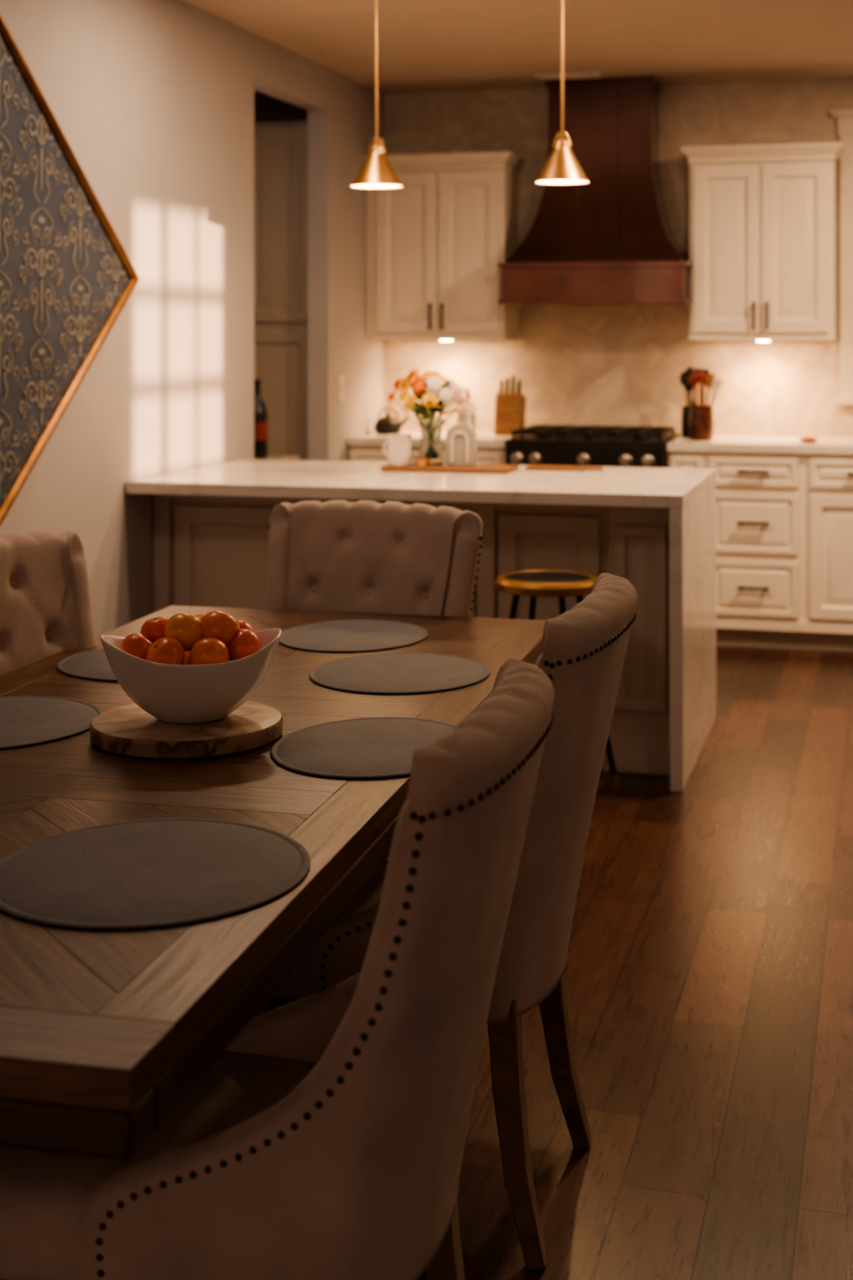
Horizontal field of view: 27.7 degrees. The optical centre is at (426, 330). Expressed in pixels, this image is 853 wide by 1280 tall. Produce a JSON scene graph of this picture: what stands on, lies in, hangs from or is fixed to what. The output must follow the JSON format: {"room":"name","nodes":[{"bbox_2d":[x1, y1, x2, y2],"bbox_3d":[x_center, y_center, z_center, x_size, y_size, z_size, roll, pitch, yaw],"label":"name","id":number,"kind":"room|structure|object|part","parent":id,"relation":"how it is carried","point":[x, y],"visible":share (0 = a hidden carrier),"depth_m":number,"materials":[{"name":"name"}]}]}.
{"room":"dining room","nodes":[
{"label":"dining room","id":0,"kind":"room"},
{"bbox_2d":[0,0,384,636],"bbox_3d":[-1.958,0.110,2.543,0.100,2.640,13.100,0,0,15],"label":"wall","id":1,"kind":"structure","parent":0,"point":[153,100],"depth_m":6.29,"materials":[{"name":"paint"}]},
{"bbox_2d":[0,13,139,524],"bbox_3d":[-1.300,-0.176,4.748,0.030,1.850,2.400,0,0,15],"label":"framed wall art","id":2,"kind":"object","parent":1,"relation":"attached to","point":[67,277],"visible":1,"depth_m":5.25,"materials":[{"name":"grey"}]},
{"bbox_2d":[337,374,344,400],"bbox_3d":[-0.400,0.270,8.141,0.014,0.120,0.080,0,0,15],"label":"light switch","id":3,"kind":"object","parent":1,"relation":"attached to","point":[340,378],"visible":1,"depth_m":8.13,"materials":[{"name":"paint"}]},
{"bbox_2d":[183,0,852,98],"bbox_3d":[-0.001,-1.270,2.123,6.700,0.120,13.300,0,0,15],"label":"ceiling","id":4,"kind":"structure","parent":0,"point":[424,46],"depth_m":7.13,"materials":[{"name":"paint"}]},
{"bbox_2d":[351,0,402,188],"bbox_3d":[-0.173,-0.855,5.999,0.180,0.710,0.180,0,0,15],"label":"pendant lamp","id":5,"kind":"object","parent":4,"relation":"hanging from","point":[376,171],"visible":1,"depth_m":5.97,"materials":[{"name":"gold metal"}]},
{"bbox_2d":[535,0,588,184],"bbox_3d":[0.458,-0.855,5.830,0.180,0.710,0.180,0,0,15],"label":"pendant lamp","id":6,"kind":"object","parent":4,"relation":"hanging from","point":[562,167],"visible":1,"depth_m":5.80,"materials":[{"name":"gold metal"}]},
{"bbox_2d":[534,71,605,79],"bbox_3d":[0.678,-1.201,8.173,0.320,0.018,0.100,0,0,15],"label":"ceiling vent","id":7,"kind":"object","parent":4,"relation":"attached to","point":[586,74],"depth_m":8.14,"materials":[{"name":"brown metal"}]},
{"bbox_2d":[253,76,852,437],"bbox_3d":[1.688,0.110,8.425,6.700,2.640,0.150,0,0,15],"label":"wall","id":8,"kind":"structure","parent":0,"point":[575,365],"depth_m":8.52,"materials":[{"name":"paint"}]},
{"bbox_2d":[363,151,525,341],"bbox_3d":[0.092,-0.404,8.575,0.736,0.912,0.387,0,0,15],"label":"upper cabinet","id":9,"kind":"object","parent":8,"relation":"attached to","point":[437,242],"visible":0.88,"depth_m":8.43,"materials":[{"name":"white wood"}]},
{"bbox_2d":[497,75,691,305],"bbox_3d":[0.833,-0.667,8.305,0.890,1.084,0.525,0,0,15],"label":"range hood","id":10,"kind":"object","parent":8,"relation":"attached to","point":[609,239],"visible":0.93,"depth_m":8.21,"materials":[{"name":"orange metal"}]},
{"bbox_2d":[680,142,844,341],"bbox_3d":[1.590,-0.404,8.174,0.736,0.912,0.387,0,0,15],"label":"upper cabinet","id":11,"kind":"object","parent":8,"relation":"attached to","point":[762,217],"visible":1,"depth_m":8.02,"materials":[{"name":"white wood"}]},
{"bbox_2d":[830,108,852,404],"bbox_3d":[2.556,-0.350,8.128,1.278,1.400,0.154,0,0,15],"label":"window","id":12,"kind":"structure","parent":8,"relation":"in","point":[845,117],"depth_m":8.23,"materials":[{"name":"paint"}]},
{"bbox_2d":[385,644,852,1279],"bbox_3d":[-0.001,1.480,2.123,6.700,0.100,13.300,0,0,15],"label":"floor","id":13,"kind":"structure","parent":0,"point":[708,971],"depth_m":3.55,"materials":[{"name":"brown wood"}]},
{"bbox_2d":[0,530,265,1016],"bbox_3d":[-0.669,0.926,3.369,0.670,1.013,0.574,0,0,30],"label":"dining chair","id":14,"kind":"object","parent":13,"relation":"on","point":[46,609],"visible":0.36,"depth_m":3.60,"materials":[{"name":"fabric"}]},
{"bbox_2d":[0,605,546,1160],"bbox_3d":[-0.445,1.050,2.894,0.955,0.760,2.500,0,0,13],"label":"dining table","id":15,"kind":"object","parent":13,"relation":"on","point":[104,1033],"visible":0.55,"depth_m":2.12,"materials":[{"name":"brown wood"}]},
{"bbox_2d":[0,696,102,749],"bbox_3d":[-0.736,0.667,2.951,0.354,0.004,0.405,0,0,15],"label":"placemat","id":16,"kind":"object","parent":15,"relation":"on","point":[24,721],"visible":0.88,"depth_m":2.96,"materials":[{"name":"grey fabric"}]},
{"bbox_2d":[56,648,117,681],"bbox_3d":[-0.557,0.667,3.483,0.364,0.004,0.374,0,0,15],"label":"placemat","id":17,"kind":"object","parent":15,"relation":"on","point":[94,664],"visible":0.3,"depth_m":3.43,"materials":[{"name":"grey fabric"}]},
{"bbox_2d":[0,817,310,929],"bbox_3d":[-0.344,0.667,2.147,0.395,0.004,0.435,0,0,15],"label":"placemat","id":18,"kind":"object","parent":15,"relation":"on","point":[166,872],"visible":1,"depth_m":2.12,"materials":[{"name":"grey fabric"}]},
{"bbox_2d":[89,700,283,759],"bbox_3d":[-0.395,0.654,2.860,0.314,0.030,0.330,0,0,15],"label":"serving board","id":19,"kind":"object","parent":15,"relation":"on","point":[129,730],"visible":0.83,"depth_m":2.76,"materials":[{"name":"brown wood"}]},
{"bbox_2d":[100,627,281,723],"bbox_3d":[-0.388,0.569,2.863,0.299,0.138,0.249,0,0,-13],"label":"fruit bowl","id":20,"kind":"object","parent":19,"relation":"on","point":[170,693],"visible":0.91,"depth_m":2.78,"materials":[{"name":"white ceramic"}]},
{"bbox_2d":[279,619,427,652],"bbox_3d":[-0.161,0.667,3.791,0.324,0.004,0.395,0,0,15],"label":"placemat","id":21,"kind":"object","parent":15,"relation":"on","point":[346,635],"visible":0.97,"depth_m":3.77,"materials":[{"name":"grey fabric"}]},
{"bbox_2d":[270,716,456,778],"bbox_3d":[-0.083,0.667,2.781,0.324,0.004,0.405,0,0,15],"label":"placemat","id":22,"kind":"object","parent":15,"relation":"on","point":[380,747],"visible":0.76,"depth_m":2.77,"materials":[{"name":"grey fabric"}]},
{"bbox_2d":[309,653,489,694],"bbox_3d":[-0.052,0.667,3.379,0.348,0.004,0.395,0,0,15],"label":"placemat","id":23,"kind":"object","parent":15,"relation":"on","point":[386,673],"visible":1,"depth_m":3.36,"materials":[{"name":"grey fabric"}]},
{"bbox_2d":[253,454,299,460],"bbox_3d":[-0.910,1.000,7.827,0.590,0.860,0.350,0,0,15],"label":"base cabinet","id":24,"kind":"object","parent":13,"relation":"on","point":[290,457],"visible":0.11,"depth_m":7.82,"materials":[{"name":"beige wood"}]},
{"bbox_2d":[253,379,267,458],"bbox_3d":[-0.762,0.395,7.762,0.098,0.350,0.098,0,0,15],"label":"wine bottle","id":25,"kind":"object","parent":24,"relation":"on","point":[260,424],"visible":0.62,"depth_m":7.72,"materials":[{"name":"black glass"}]},
{"bbox_2d":[0,658,555,1279],"bbox_3d":[-0.190,0.926,2.087,0.670,1.013,0.574,0,0,14],"label":"dining chair","id":26,"kind":"object","parent":13,"relation":"on","point":[326,1140],"visible":0.99,"depth_m":1.85,"materials":[{"name":"fabric"}]},
{"bbox_3d":[-0.267,1.002,2.105,0.508,0.111,0.479,0,0,14],"label":"seat","id":27,"kind":"part","parent":26,"relation":"part of","materials":[{"name":"fabric"}]},
{"bbox_2d":[253,120,307,460],"bbox_3d":[-0.818,0.220,8.460,0.740,2.420,0.481,0,0,15],"label":"pantry cabinet","id":28,"kind":"object","parent":13,"relation":"on","point":[280,148],"visible":0.18,"depth_m":8.18,"materials":[{"name":"beige wood"}]},
{"bbox_2d":[265,500,483,617],"bbox_3d":[-0.229,0.926,4.000,0.574,1.013,0.670,0,0,23],"label":"dining chair","id":29,"kind":"object","parent":13,"relation":"on","point":[338,556],"visible":0.38,"depth_m":4.21,"materials":[{"name":"fabric"}]},
{"bbox_2d":[125,458,716,792],"bbox_3d":[0.026,0.970,6.117,1.875,0.920,1.070,0,0,15],"label":"kitchen island","id":30,"kind":"object","parent":13,"relation":"on","point":[655,529],"visible":0.52,"depth_m":5.74,"materials":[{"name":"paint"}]},
{"bbox_2d":[381,462,519,473],"bbox_3d":[0.087,0.500,6.313,0.470,0.018,0.200,0,0,15],"label":"cutting board","id":31,"kind":"object","parent":30,"relation":"on","point":[479,468],"visible":0.84,"depth_m":6.23,"materials":[{"name":"brown wood"}]},
{"bbox_2d":[382,433,411,466],"bbox_3d":[-0.106,0.434,6.300,0.105,0.115,0.088,0,0,-2],"label":"mug","id":32,"kind":"object","parent":31,"relation":"on","point":[399,445],"visible":1,"depth_m":6.27,"materials":[{"name":"white ceramic"}]},
{"bbox_2d":[414,457,430,466],"bbox_3d":[-0.015,0.475,6.262,0.056,0.032,0.056,0,0,15],"label":"votive","id":33,"kind":"object","parent":31,"relation":"on","point":[420,461],"visible":1,"depth_m":6.24,"materials":[{"name":"orange glass"}]},
{"bbox_2d":[386,368,472,465],"bbox_3d":[0.017,0.314,6.344,0.291,0.355,0.258,0,0,44],"label":"flower vase","id":34,"kind":"object","parent":31,"relation":"on","point":[433,389],"visible":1,"depth_m":6.30,"materials":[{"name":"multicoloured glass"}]},
{"bbox_2d":[445,422,475,466],"bbox_3d":[0.124,0.414,6.278,0.104,0.155,0.068,0,0,9],"label":"ornament","id":35,"kind":"object","parent":31,"relation":"on","point":[460,437],"visible":1,"depth_m":6.25,"materials":[{"name":"grey ceramic"}]},
{"bbox_2d":[463,413,476,463],"bbox_3d":[0.156,0.409,6.512,0.068,0.200,0.068,0,0,15],"label":"soap bottle","id":36,"kind":"object","parent":30,"relation":"on","point":[468,416],"visible":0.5,"depth_m":6.50,"materials":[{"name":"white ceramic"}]},
{"bbox_2d":[525,464,603,471],"bbox_3d":[0.509,0.503,6.344,0.280,0.015,0.100,0,0,15],"label":"cutting board","id":37,"kind":"object","parent":30,"relation":"on","point":[532,467],"visible":1,"depth_m":6.31,"materials":[{"name":"brown wood"}]},
{"bbox_2d":[346,430,520,464],"bbox_3d":[0.074,0.970,8.429,0.770,0.920,0.677,0,0,15],"label":"base cabinet","id":38,"kind":"object","parent":13,"relation":"on","point":[491,448],"visible":0.08,"depth_m":8.20,"materials":[{"name":"white wood"}]},
{"bbox_2d":[373,407,408,434],"bbox_3d":[-0.185,0.444,8.563,0.151,0.130,0.140,0,0,-25],"label":"kettle","id":39,"kind":"object","parent":38,"relation":"on","point":[386,424],"visible":0.95,"depth_m":8.52,"materials":[{"name":"metal"}]},
{"bbox_2d":[457,402,475,430],"bbox_3d":[0.197,0.432,8.540,0.094,0.155,0.094,0,0,15],"label":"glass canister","id":40,"kind":"object","parent":38,"relation":"on","point":[471,408],"visible":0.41,"depth_m":8.51,"materials":[{"name":"clear glass"}]},
{"bbox_2d":[493,375,526,435],"bbox_3d":[0.410,0.364,8.486,0.130,0.291,0.165,0,0,15],"label":"knife block","id":41,"kind":"object","parent":38,"relation":"on","point":[510,407],"visible":0.95,"depth_m":8.44,"materials":[{"name":"brown wood"}]},
{"bbox_2d":[249,573,637,1271],"bbox_3d":[0.010,0.926,2.897,0.670,1.013,0.574,0,0,15],"label":"dining chair","id":42,"kind":"object","parent":13,"relation":"on","point":[584,648],"visible":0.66,"depth_m":2.67,"materials":[{"name":"fabric"}]},
{"bbox_3d":[-0.067,1.002,2.917,0.508,0.111,0.479,0,0,15],"label":"seat","id":43,"kind":"part","parent":42,"relation":"part of","materials":[{"name":"fabric"}]},
{"bbox_3d":[0.113,0.754,2.869,0.451,0.557,0.571,0,0,15],"label":"nailhead trim","id":44,"kind":"part","parent":42,"relation":"part of","materials":[{"name":"brown metal"}]},
{"bbox_2d":[495,570,620,792],"bbox_3d":[0.370,1.088,5.284,0.370,0.686,0.370,0,0,25],"label":"bar stool","id":45,"kind":"object","parent":13,"relation":"on","point":[532,584],"visible":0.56,"depth_m":5.21,"materials":[{"name":"gold metal"}]},
{"bbox_2d":[505,424,681,467],"bbox_3d":[0.799,0.907,8.198,0.740,0.885,0.728,0,0,15],"label":"gas range","id":46,"kind":"object","parent":13,"relation":"on","point":[537,444],"visible":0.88,"depth_m":7.92,"materials":[{"name":"black metal"}]},
{"bbox_2d":[666,435,852,651],"bbox_3d":[2.414,0.970,7.802,2.575,0.920,0.678,0,0,15],"label":"base cabinet","id":47,"kind":"object","parent":13,"relation":"on","point":[784,504],"visible":0.71,"depth_m":7.72,"materials":[{"name":"white wood"}]},
{"bbox_2d":[680,366,701,438],"bbox_3d":[1.265,0.341,8.244,0.100,0.337,0.100,0,0,-30],"label":"jar","id":48,"kind":"object","parent":47,"relation":"on","point":[686,409],"visible":0.44,"depth_m":8.22,"materials":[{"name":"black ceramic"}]},
{"bbox_2d":[683,368,723,440],"bbox_3d":[1.288,0.344,8.063,0.170,0.330,0.116,0,0,-1],"label":"utensil crock","id":49,"kind":"object","parent":47,"relation":"on","point":[701,423],"visible":1,"depth_m":8.03,"materials":[{"name":"brown wood"}]},
{"bbox_2d":[799,435,817,442],"bbox_3d":[1.749,0.495,7.917,0.090,0.032,0.090,0,0,15],"label":"dish","id":50,"kind":"object","parent":47,"relation":"on","point":[808,438],"visible":1,"depth_m":7.89,"materials":[{"name":"white ceramic"}]}
]}

